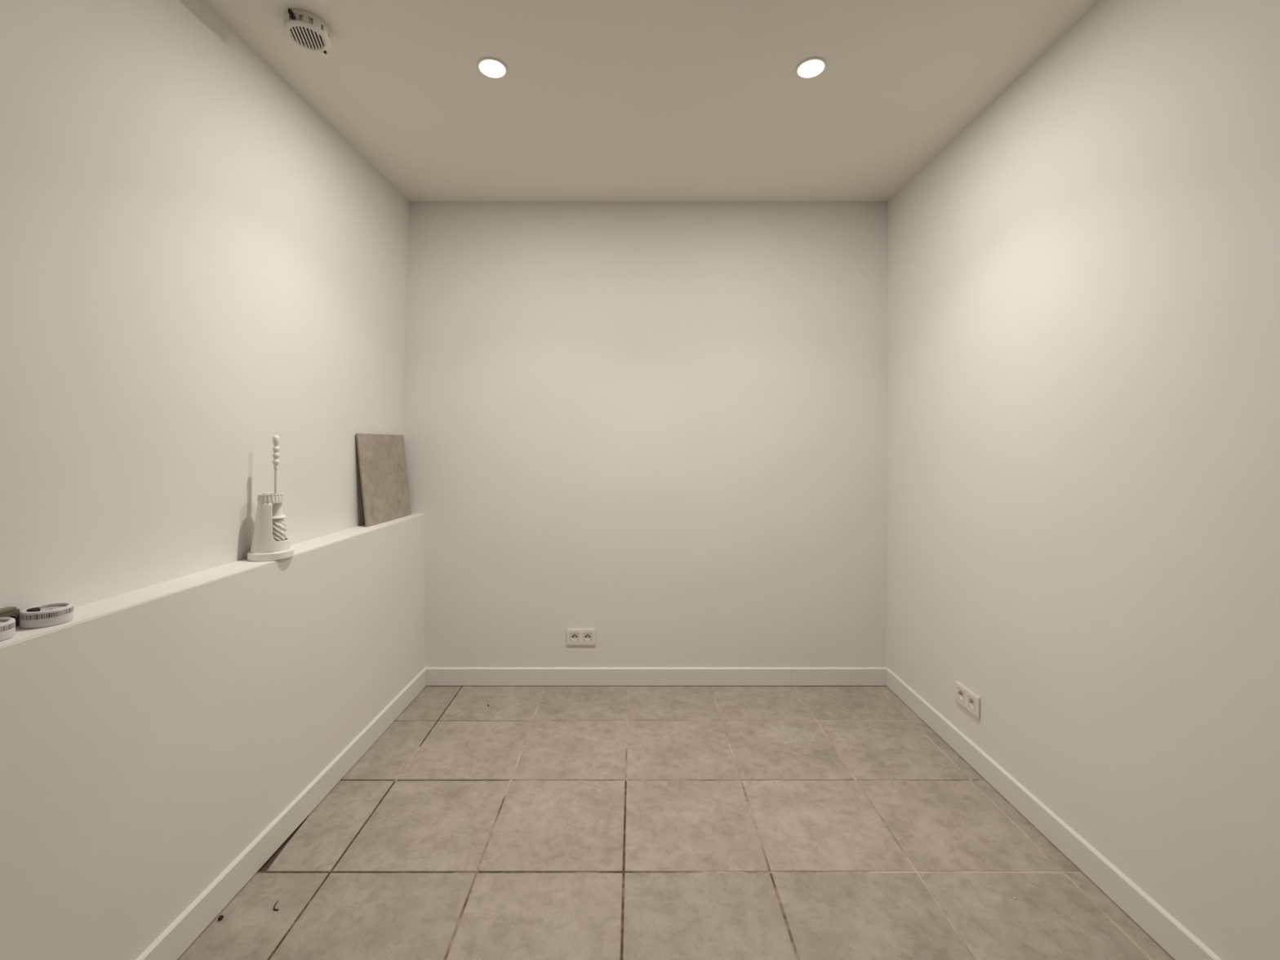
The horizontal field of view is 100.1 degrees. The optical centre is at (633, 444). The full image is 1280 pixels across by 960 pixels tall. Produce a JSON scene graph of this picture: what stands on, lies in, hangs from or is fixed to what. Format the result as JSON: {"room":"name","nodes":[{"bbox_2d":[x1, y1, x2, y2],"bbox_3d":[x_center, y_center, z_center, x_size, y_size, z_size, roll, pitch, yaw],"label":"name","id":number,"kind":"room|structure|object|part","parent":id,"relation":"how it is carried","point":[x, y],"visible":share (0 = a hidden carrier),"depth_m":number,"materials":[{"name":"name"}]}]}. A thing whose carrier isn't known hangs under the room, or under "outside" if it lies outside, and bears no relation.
{"room":"empty basement room","nodes":[
{"label":"empty basement room","id":0,"kind":"room"},
{"bbox_2d":[0,0,408,613],"bbox_3d":[-1.461,-0.482,-0.192,0.479,1.718,6.217,0,0,0],"label":"wall","id":1,"kind":"structure","parent":0,"point":[198,269],"depth_m":1.48,"materials":[{"name":"paint"}]},
{"bbox_2d":[0,513,425,959],"bbox_3d":[-1.419,0.894,-0.192,0.563,1.035,6.217,0,0,0],"label":"wall ledge","id":2,"kind":"object","parent":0,"point":[149,735],"visible":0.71,"depth_m":1.38,"materials":[{"name":"paint"}]},
{"bbox_2d":[0,617,15,641],"bbox_3d":[-1.246,0.360,1.029,0.076,0.033,0.076,0,0,38],"label":"tape roll","id":3,"kind":"object","parent":2,"relation":"on","point":[7,624],"visible":1,"depth_m":1.04,"materials":[{"name":"white plastic"}]},
{"bbox_2d":[0,606,19,626],"bbox_3d":[-1.298,0.355,1.086,0.051,0.042,0.051,0,0,0],"label":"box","id":4,"kind":"object","parent":2,"relation":"on","point":[9,611],"visible":0.68,"depth_m":1.10,"materials":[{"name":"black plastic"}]},
{"bbox_3d":[-1.298,0.338,1.083,0.050,0.006,0.045,0,0,0],"label":"lid","id":5,"kind":"part","parent":4,"relation":"part of","materials":[{"name":"beige"}]},
{"bbox_2d":[19,602,73,628],"bbox_3d":[-1.237,0.359,1.130,0.076,0.036,0.076,0,0,0],"label":"tape roll","id":6,"kind":"object","parent":2,"relation":"on","point":[57,613],"visible":1,"depth_m":1.11,"materials":[{"name":"white plastic"}]},
{"bbox_2d":[247,435,293,561],"bbox_3d":[-1.209,0.173,1.785,0.129,0.406,0.129,0,0,-17],"label":"toilet brush","id":7,"kind":"object","parent":2,"relation":"on","point":[269,541],"visible":1,"depth_m":1.75,"materials":[{"name":"white plastic"}]},
{"bbox_3d":[-1.199,0.167,1.795,0.011,0.180,0.011,0,0,-17],"label":"rod","id":8,"kind":"part","parent":7,"relation":"part of","materials":[{"name":"white plastic"}]},
{"bbox_2d":[135,667,426,959],"bbox_3d":[-1.199,1.260,-0.191,0.012,0.096,6.219,0,0,1],"label":"baseboard","id":9,"kind":"structure","parent":2,"relation":"attached to","point":[171,944],"depth_m":1.68,"materials":[{"name":"paint"}]},
{"bbox_2d":[355,433,411,526],"bbox_3d":[-1.232,0.163,2.663,0.054,0.426,0.442,0,0,3],"label":"tile","id":10,"kind":"structure","parent":2,"relation":"on","point":[382,461],"depth_m":2.63,"materials":[{"name":"beige tile"}]},
{"bbox_2d":[403,201,887,667],"bbox_3d":[-0.050,-0.015,2.977,3.400,2.853,0.120,0,0,0],"label":"wall","id":11,"kind":"structure","parent":0,"point":[659,429],"depth_m":2.92,"materials":[{"name":"paint"}]},
{"bbox_2d":[566,629,595,644],"bbox_3d":[-0.286,1.048,2.913,0.155,0.085,0.008,0,0,0],"label":"double socket","id":12,"kind":"object","parent":11,"relation":"attached to","point":[574,637],"visible":1,"depth_m":2.91,"materials":[{"name":"white plastic"}]},
{"bbox_2d":[425,666,887,685],"bbox_3d":[0.122,1.260,2.911,2.518,0.096,0.012,0,0,0],"label":"baseboard","id":13,"kind":"structure","parent":11,"relation":"attached to","point":[435,676],"depth_m":2.90,"materials":[{"name":"paint"}]},
{"bbox_2d":[202,0,1099,201],"bbox_3d":[-0.050,-1.381,-0.192,3.400,0.120,6.317,0,0,0],"label":"ceiling","id":14,"kind":"structure","parent":0,"point":[597,100],"depth_m":1.97,"materials":[{"name":"paint"}]},
{"bbox_2d":[283,8,330,53],"bbox_3d":[-1.027,-1.296,1.685,0.128,0.048,0.130,0,0,-17],"label":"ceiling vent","id":15,"kind":"object","parent":14,"relation":"in","point":[307,30],"visible":1,"depth_m":1.67,"materials":[{"name":"plastic"}]},
{"bbox_3d":[-1.058,-1.298,1.638,0.024,0.019,0.007,0,0,33],"label":"post","id":16,"kind":"part","parent":15,"relation":"part of","materials":[{"name":"plastic"}]},
{"bbox_3d":[-1.030,-1.298,1.629,0.024,0.019,0.007,0,0,3],"label":"post","id":17,"kind":"part","parent":15,"relation":"part of","materials":[{"name":"plastic"}]},
{"bbox_3d":[-1.001,-1.298,1.635,0.015,0.019,0.006,0,0,-27],"label":"post","id":18,"kind":"part","parent":15,"relation":"part of","materials":[{"name":"plastic"}]},
{"bbox_3d":[-0.979,-1.298,1.655,0.007,0.019,0.024,0,0,33],"label":"post","id":19,"kind":"part","parent":15,"relation":"part of","materials":[{"name":"plastic"}]},
{"bbox_3d":[-0.970,-1.298,1.683,0.007,0.019,0.024,0,0,3],"label":"post","id":20,"kind":"part","parent":15,"relation":"part of","materials":[{"name":"plastic"}]},
{"bbox_2d":[476,57,507,79],"bbox_3d":[-0.496,-1.317,1.880,0.107,0.006,0.107,0,0,0],"label":"recessed light","id":21,"kind":"object","parent":14,"relation":"in","point":[489,67],"visible":1,"depth_m":1.87,"materials":[{"name":"white plastic"}]},
{"bbox_2d":[795,57,826,79],"bbox_3d":[0.622,-1.317,1.880,0.107,0.006,0.107,0,0,0],"label":"recessed light","id":22,"kind":"object","parent":14,"relation":"in","point":[811,68],"visible":1,"depth_m":1.87,"materials":[{"name":"white plastic"}]},
{"bbox_2d":[177,685,1174,959],"bbox_3d":[-0.050,1.362,-0.192,3.300,0.100,6.317,0,0,0],"label":"floor","id":23,"kind":"structure","parent":0,"point":[535,822],"depth_m":1.74,"materials":[{"name":"brown tile"}]},
{"bbox_2d":[887,0,1279,959],"bbox_3d":[1.490,-0.015,-0.192,0.219,2.853,6.217,0,0,0],"label":"wall","id":24,"kind":"structure","parent":0,"point":[1083,282],"depth_m":1.55,"materials":[{"name":"paint"}]},
{"bbox_2d":[955,680,980,719],"bbox_3d":[1.379,1.054,2.215,0.008,0.085,0.155,0,0,0],"label":"double socket","id":25,"kind":"object","parent":24,"relation":"attached to","point":[963,699],"visible":1,"depth_m":2.20,"materials":[{"name":"white plastic"}]},
{"bbox_2d":[885,667,1222,959],"bbox_3d":[1.384,1.260,-0.192,0.012,0.096,6.217,0,0,0],"label":"baseboard","id":26,"kind":"structure","parent":24,"relation":"attached to","point":[1168,932],"depth_m":1.68,"materials":[{"name":"paint"}]}
]}

